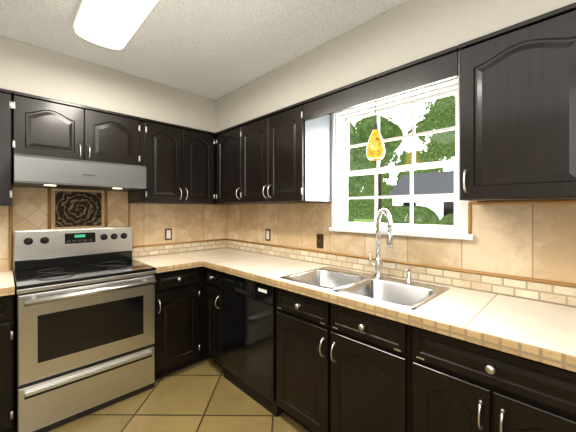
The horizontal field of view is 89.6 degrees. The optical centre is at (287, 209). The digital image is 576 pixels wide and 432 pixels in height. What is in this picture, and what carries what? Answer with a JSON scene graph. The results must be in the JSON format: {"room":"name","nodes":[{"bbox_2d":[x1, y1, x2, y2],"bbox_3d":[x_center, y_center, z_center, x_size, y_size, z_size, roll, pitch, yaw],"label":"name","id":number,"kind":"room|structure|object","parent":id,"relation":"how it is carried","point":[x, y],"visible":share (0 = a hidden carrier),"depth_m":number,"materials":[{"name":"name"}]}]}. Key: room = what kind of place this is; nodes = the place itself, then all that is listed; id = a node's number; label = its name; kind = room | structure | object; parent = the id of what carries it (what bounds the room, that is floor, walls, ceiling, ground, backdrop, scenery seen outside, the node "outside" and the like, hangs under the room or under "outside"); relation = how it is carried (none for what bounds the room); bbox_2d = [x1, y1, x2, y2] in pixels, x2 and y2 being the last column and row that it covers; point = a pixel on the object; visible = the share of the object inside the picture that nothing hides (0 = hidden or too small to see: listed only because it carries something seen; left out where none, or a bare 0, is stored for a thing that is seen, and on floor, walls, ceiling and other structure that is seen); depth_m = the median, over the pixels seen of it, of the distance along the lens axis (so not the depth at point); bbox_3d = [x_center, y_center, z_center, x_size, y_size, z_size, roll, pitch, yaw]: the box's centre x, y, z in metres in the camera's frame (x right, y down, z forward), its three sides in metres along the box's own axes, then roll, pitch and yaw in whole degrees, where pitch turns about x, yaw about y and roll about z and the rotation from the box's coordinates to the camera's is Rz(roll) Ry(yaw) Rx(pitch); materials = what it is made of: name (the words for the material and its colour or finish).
{"room":"kitchen","nodes":[
{"label":"kitchen","id":0,"kind":"room"},
{"bbox_2d":[0,161,225,271],"bbox_3d":[-2.019,0.128,2.189,3.800,2.445,0.150,0,0,-45],"label":"wall","id":1,"kind":"structure","parent":0,"point":[131,203],"depth_m":2.10,"materials":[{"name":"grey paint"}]},
{"bbox_2d":[0,88,11,204],"bbox_3d":[-2.049,-0.395,1.789,0.497,0.730,0.373,0,0,-45],"label":"upper cabinet","id":2,"kind":"object","parent":1,"relation":"attached to","point":[5,146],"visible":1,"depth_m":1.83,"materials":[{"name":"black wood"}]},
{"bbox_2d":[0,187,225,277],"bbox_3d":[-1.533,0.200,2.543,2.289,1.100,0.026,0,0,-45],"label":"backsplash","id":3,"kind":"structure","parent":1,"relation":"attached to","point":[195,227],"depth_m":2.56,"materials":[{"name":"tile"}]},
{"bbox_2d":[165,228,171,239],"bbox_3d":[-1.187,0.245,2.881,0.070,0.114,0.008,0,0,-45],"label":"electrical outlet","id":4,"kind":"object","parent":3,"relation":"attached to","point":[168,234],"visible":1,"depth_m":2.88,"materials":[{"name":"white plastic"}]},
{"bbox_2d":[128,118,217,203],"bbox_3d":[-0.957,-0.410,2.864,1.035,0.700,0.373,0,0,-45],"label":"upper cabinet","id":5,"kind":"object","parent":1,"relation":"attached to","point":[179,162],"visible":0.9,"depth_m":2.61,"materials":[{"name":"black wood"}]},
{"bbox_2d":[14,358,309,431],"bbox_3d":[-0.354,1.400,0.495,3.800,0.100,4.900,0,0,-45],"label":"floor","id":6,"kind":"structure","parent":0,"point":[205,395],"depth_m":1.94,"materials":[{"name":"tile"}]},
{"bbox_2d":[0,295,13,431],"bbox_3d":[-1.957,0.915,1.698,0.500,0.869,0.633,0,0,-45],"label":"base cabinet","id":7,"kind":"object","parent":6,"relation":"on","point":[6,363],"visible":0.98,"depth_m":1.65,"materials":[{"name":"black wood"}]},
{"bbox_2d":[0,271,14,296],"bbox_3d":[-1.952,0.461,1.695,0.503,0.044,0.624,0,0,-45],"label":"countertop","id":8,"kind":"structure","parent":7,"relation":"on","point":[7,286],"depth_m":1.71,"materials":[{"name":"tile"}]},
{"bbox_2d":[14,226,155,431],"bbox_3d":[-1.462,0.751,2.111,0.766,1.198,0.711,0,0,-45],"label":"range","id":9,"kind":"object","parent":6,"relation":"on","point":[84,336],"visible":1,"depth_m":1.93,"materials":[{"name":"grey metal"}]},
{"bbox_2d":[154,266,209,378],"bbox_3d":[-0.859,0.915,2.777,1.018,0.869,0.633,0,0,-45],"label":"base cabinet","id":10,"kind":"object","parent":6,"relation":"on","point":[180,320],"visible":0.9,"depth_m":2.37,"materials":[{"name":"black wood"}]},
{"bbox_2d":[132,253,199,272],"bbox_3d":[-1.092,0.461,2.540,0.360,0.044,0.625,0,0,-45],"label":"countertop","id":11,"kind":"structure","parent":10,"relation":"on","point":[173,261],"depth_m":2.45,"materials":[{"name":"tile"}]},
{"bbox_2d":[180,248,575,371],"bbox_3d":[0.247,0.461,1.919,0.625,0.044,3.388,0,0,-45],"label":"countertop","id":12,"kind":"structure","parent":10,"relation":"on","point":[541,332],"depth_m":1.26,"materials":[{"name":"tile"}]},
{"bbox_2d":[280,266,448,316],"bbox_3d":[0.422,0.532,1.738,0.500,0.198,0.855,0,0,-45],"label":"double-bowl sink","id":13,"kind":"object","parent":12,"relation":"in","point":[401,293],"visible":0.35,"depth_m":1.75,"materials":[{"name":"metal"}]},
{"bbox_2d":[405,269,412,282],"bbox_3d":[0.711,0.390,1.717,0.070,0.085,0.038,0,0,-45],"label":"soap dispenser pump","id":14,"kind":"object","parent":13,"relation":"on","point":[408,278],"visible":0.98,"depth_m":1.72,"materials":[{"name":"silver metal"}]},
{"bbox_2d":[368,208,392,277],"bbox_3d":[0.576,0.212,1.814,0.150,0.440,0.220,0,0,-45],"label":"gooseneck faucet","id":15,"kind":"object","parent":12,"relation":"on","point":[377,264],"visible":1,"depth_m":1.85,"materials":[{"name":"silver metal"}]},
{"bbox_2d":[206,267,223,368],"bbox_3d":[-0.429,0.915,2.614,0.633,0.869,0.264,0,0,-45],"label":"base cabinet","id":16,"kind":"object","parent":6,"relation":"on","point":[213,315],"visible":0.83,"depth_m":2.41,"materials":[{"name":"black wood"}]},
{"bbox_2d":[221,272,283,416],"bbox_3d":[-0.112,0.919,2.292,0.596,0.862,0.633,0,0,-45],"label":"dishwasher","id":17,"kind":"object","parent":6,"relation":"on","point":[248,334],"visible":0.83,"depth_m":2.04,"materials":[{"name":"black"}]},
{"bbox_2d":[276,288,410,431],"bbox_3d":[0.417,0.915,1.753,0.633,0.869,0.863,0,0,-45],"label":"base cabinet","id":18,"kind":"object","parent":6,"relation":"on","point":[343,369],"visible":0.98,"depth_m":1.50,"materials":[{"name":"black wood"}]},
{"bbox_2d":[411,326,575,431],"bbox_3d":[0.926,0.915,1.236,0.633,0.869,0.582,0,0,-45],"label":"base cabinet","id":19,"kind":"object","parent":6,"relation":"on","point":[458,385],"visible":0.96,"depth_m":1.05,"materials":[{"name":"black wood"}]},
{"bbox_2d":[0,0,407,99],"bbox_3d":[-0.354,-1.145,0.495,3.800,0.100,4.900,0,0,-45],"label":"ceiling","id":20,"kind":"structure","parent":0,"point":[214,49],"depth_m":1.81,"materials":[{"name":"white paint"}]},
{"bbox_2d":[72,0,158,49],"bbox_3d":[-0.739,-1.057,1.365,0.280,0.074,1.240,0,0,-45],"label":"ceiling light fixture","id":21,"kind":"object","parent":20,"relation":"attached to","point":[113,24],"visible":0.95,"depth_m":1.57,"materials":[{"name":"white plastic"}]},
{"bbox_2d":[0,0,575,132],"bbox_3d":[-0.283,-0.927,1.264,2.318,0.331,3.598,0,0,-45],"label":"soffit","id":22,"kind":"structure","parent":0,"point":[408,31],"depth_m":1.93,"materials":[{"name":"grey paint"}]},
{"bbox_2d":[12,91,139,165],"bbox_3d":[-1.599,-0.555,2.232,0.764,0.410,0.373,0,0,-45],"label":"upper cabinet","id":23,"kind":"object","parent":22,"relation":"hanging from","point":[44,126],"visible":0.98,"depth_m":2.07,"materials":[{"name":"black wood"}]},
{"bbox_2d":[12,153,146,190],"bbox_3d":[-1.553,-0.252,2.185,0.754,0.182,0.504,0,0,-45],"label":"range hood","id":24,"kind":"object","parent":23,"relation":"attached to","point":[33,171],"visible":1,"depth_m":1.98,"materials":[{"name":"metal"}]},
{"bbox_2d":[366,101,384,159],"bbox_3d":[0.552,-0.538,1.827,0.114,0.444,0.114,0,0,-45],"label":"pendant lamp","id":25,"kind":"object","parent":22,"relation":"hanging from","point":[375,149],"visible":0.85,"depth_m":1.79,"materials":[{"name":"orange glass"}]},
{"bbox_2d":[302,46,458,120],"bbox_3d":[0.451,-0.693,1.696,0.035,0.135,0.971,0,0,-45],"label":"valance board","id":26,"kind":"object","parent":22,"relation":"attached to","point":[437,67],"visible":0.94,"depth_m":1.59,"materials":[{"name":"black wood"}]},
{"bbox_2d":[226,78,572,306],"bbox_3d":[1.000,0.128,1.721,0.150,2.445,4.750,0,0,-45],"label":"wall","id":27,"kind":"structure","parent":0,"point":[384,274],"depth_m":2.03,"materials":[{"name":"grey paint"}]},
{"bbox_2d":[215,102,330,203],"bbox_3d":[-0.195,-0.410,2.561,0.373,0.700,1.164,0,0,-45],"label":"wall cabinet","id":28,"kind":"object","parent":27,"relation":"attached to","point":[260,159],"visible":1,"depth_m":2.34,"materials":[{"name":"black wood"}]},
{"bbox_2d":[305,115,330,200],"bbox_3d":[0.234,-0.401,2.164,0.314,0.674,0.002,0,0,-45],"label":"end panel","id":29,"kind":"object","parent":28,"relation":"attached to","point":[317,159],"visible":0.79,"depth_m":2.16,"materials":[{"name":"white paint"}]},
{"bbox_2d":[331,77,470,233],"bbox_3d":[0.723,-0.322,1.981,0.151,0.971,0.943,0,0,-45],"label":"window","id":30,"kind":"structure","parent":27,"relation":"in","point":[440,90],"depth_m":1.99,"materials":[{"name":"white wood"}]},
{"bbox_2d":[226,200,575,306],"bbox_3d":[0.541,0.191,2.067,0.020,0.493,3.588,0,0,-45],"label":"backsplash","id":31,"kind":"structure","parent":27,"relation":"attached to","point":[526,249],"depth_m":1.61,"materials":[{"name":"tile"}]},
{"bbox_2d":[266,229,269,240],"bbox_3d":[-0.195,0.245,2.809,0.008,0.114,0.070,0,0,-45],"label":"electrical outlet","id":32,"kind":"object","parent":31,"relation":"attached to","point":[267,234],"visible":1,"depth_m":2.81,"materials":[{"name":"white plastic"}]},
{"bbox_2d":[317,234,323,247],"bbox_3d":[0.259,0.255,2.348,0.007,0.114,0.070,0,0,-45],"label":"light switch","id":33,"kind":"object","parent":31,"relation":"attached to","point":[320,240],"visible":1,"depth_m":2.34,"materials":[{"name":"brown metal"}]},
{"bbox_2d":[329,227,474,239],"bbox_3d":[0.690,0.150,1.937,0.099,0.031,0.967,0,0,-45],"label":"window sill","id":34,"kind":"structure","parent":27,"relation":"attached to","point":[443,235],"depth_m":1.79,"materials":[{"name":"white wood"}]},
{"bbox_2d":[457,2,575,200],"bbox_3d":[1.214,-0.403,1.128,0.373,0.715,0.905,0,0,-45],"label":"upper cabinet","id":35,"kind":"object","parent":27,"relation":"attached to","point":[517,111],"visible":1,"depth_m":1.18,"materials":[{"name":"black wood"}]},
{"label":"outside","id":36,"kind":"structure","parent":0,"visible":0},
{"bbox_2d":[348,94,454,222],"bbox_3d":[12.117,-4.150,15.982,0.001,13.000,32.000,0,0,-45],"label":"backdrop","id":37,"kind":"structure","parent":36,"point":[437,117],"depth_m":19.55,"materials":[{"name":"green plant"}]},
{"bbox_3d":[5.878,1.675,9.847,17.300,0.050,32.000,0,0,-45],"label":"lawn","id":38,"kind":"structure","parent":36,"visible":0},
{"bbox_2d":[348,214,354,221],"bbox_3d":[1.413,0.909,10.508,1.981,1.752,1.735,0,0,-45],"label":"bush","id":39,"kind":"object","parent":38,"relation":"on","point":[351,219],"depth_m":10.28,"materials":[{"name":"green plant"}]},
{"bbox_2d":[348,121,363,202],"bbox_3d":[2.337,-1.305,13.427,3.923,5.890,3.936,0,0,-45],"label":"tree","id":40,"kind":"object","parent":38,"relation":"on","point":[352,183],"depth_m":11.39,"materials":[{"name":"green plant"}]},
{"bbox_2d":[357,115,402,222],"bbox_3d":[3.139,-0.810,9.922,1.406,4.901,1.664,0,0,-45],"label":"tree","id":41,"kind":"object","parent":38,"relation":"on","point":[393,131],"depth_m":9.62,"materials":[{"name":"green plant"}]},
{"bbox_2d":[381,205,439,224],"bbox_3d":[4.294,0.728,10.837,2.328,1.799,2.310,0,0,-45],"label":"bush","id":42,"kind":"object","parent":38,"relation":"on","point":[417,217],"depth_m":10.18,"materials":[{"name":"green plant"}]},
{"bbox_2d":[387,171,453,219],"bbox_3d":[7.649,-0.130,14.464,4.000,3.540,3.800,0,0,-45],"label":"house","id":43,"kind":"structure","parent":38,"relation":"on","point":[427,183],"depth_m":13.65,"materials":[{"name":"black"}]},
{"bbox_2d":[438,213,453,224],"bbox_3d":[5.665,0.733,8.812,2.060,2.115,1.873,0,0,-45],"label":"bush","id":44,"kind":"object","parent":38,"relation":"on","point":[443,220],"depth_m":8.86,"materials":[{"name":"green plant"}]}
]}

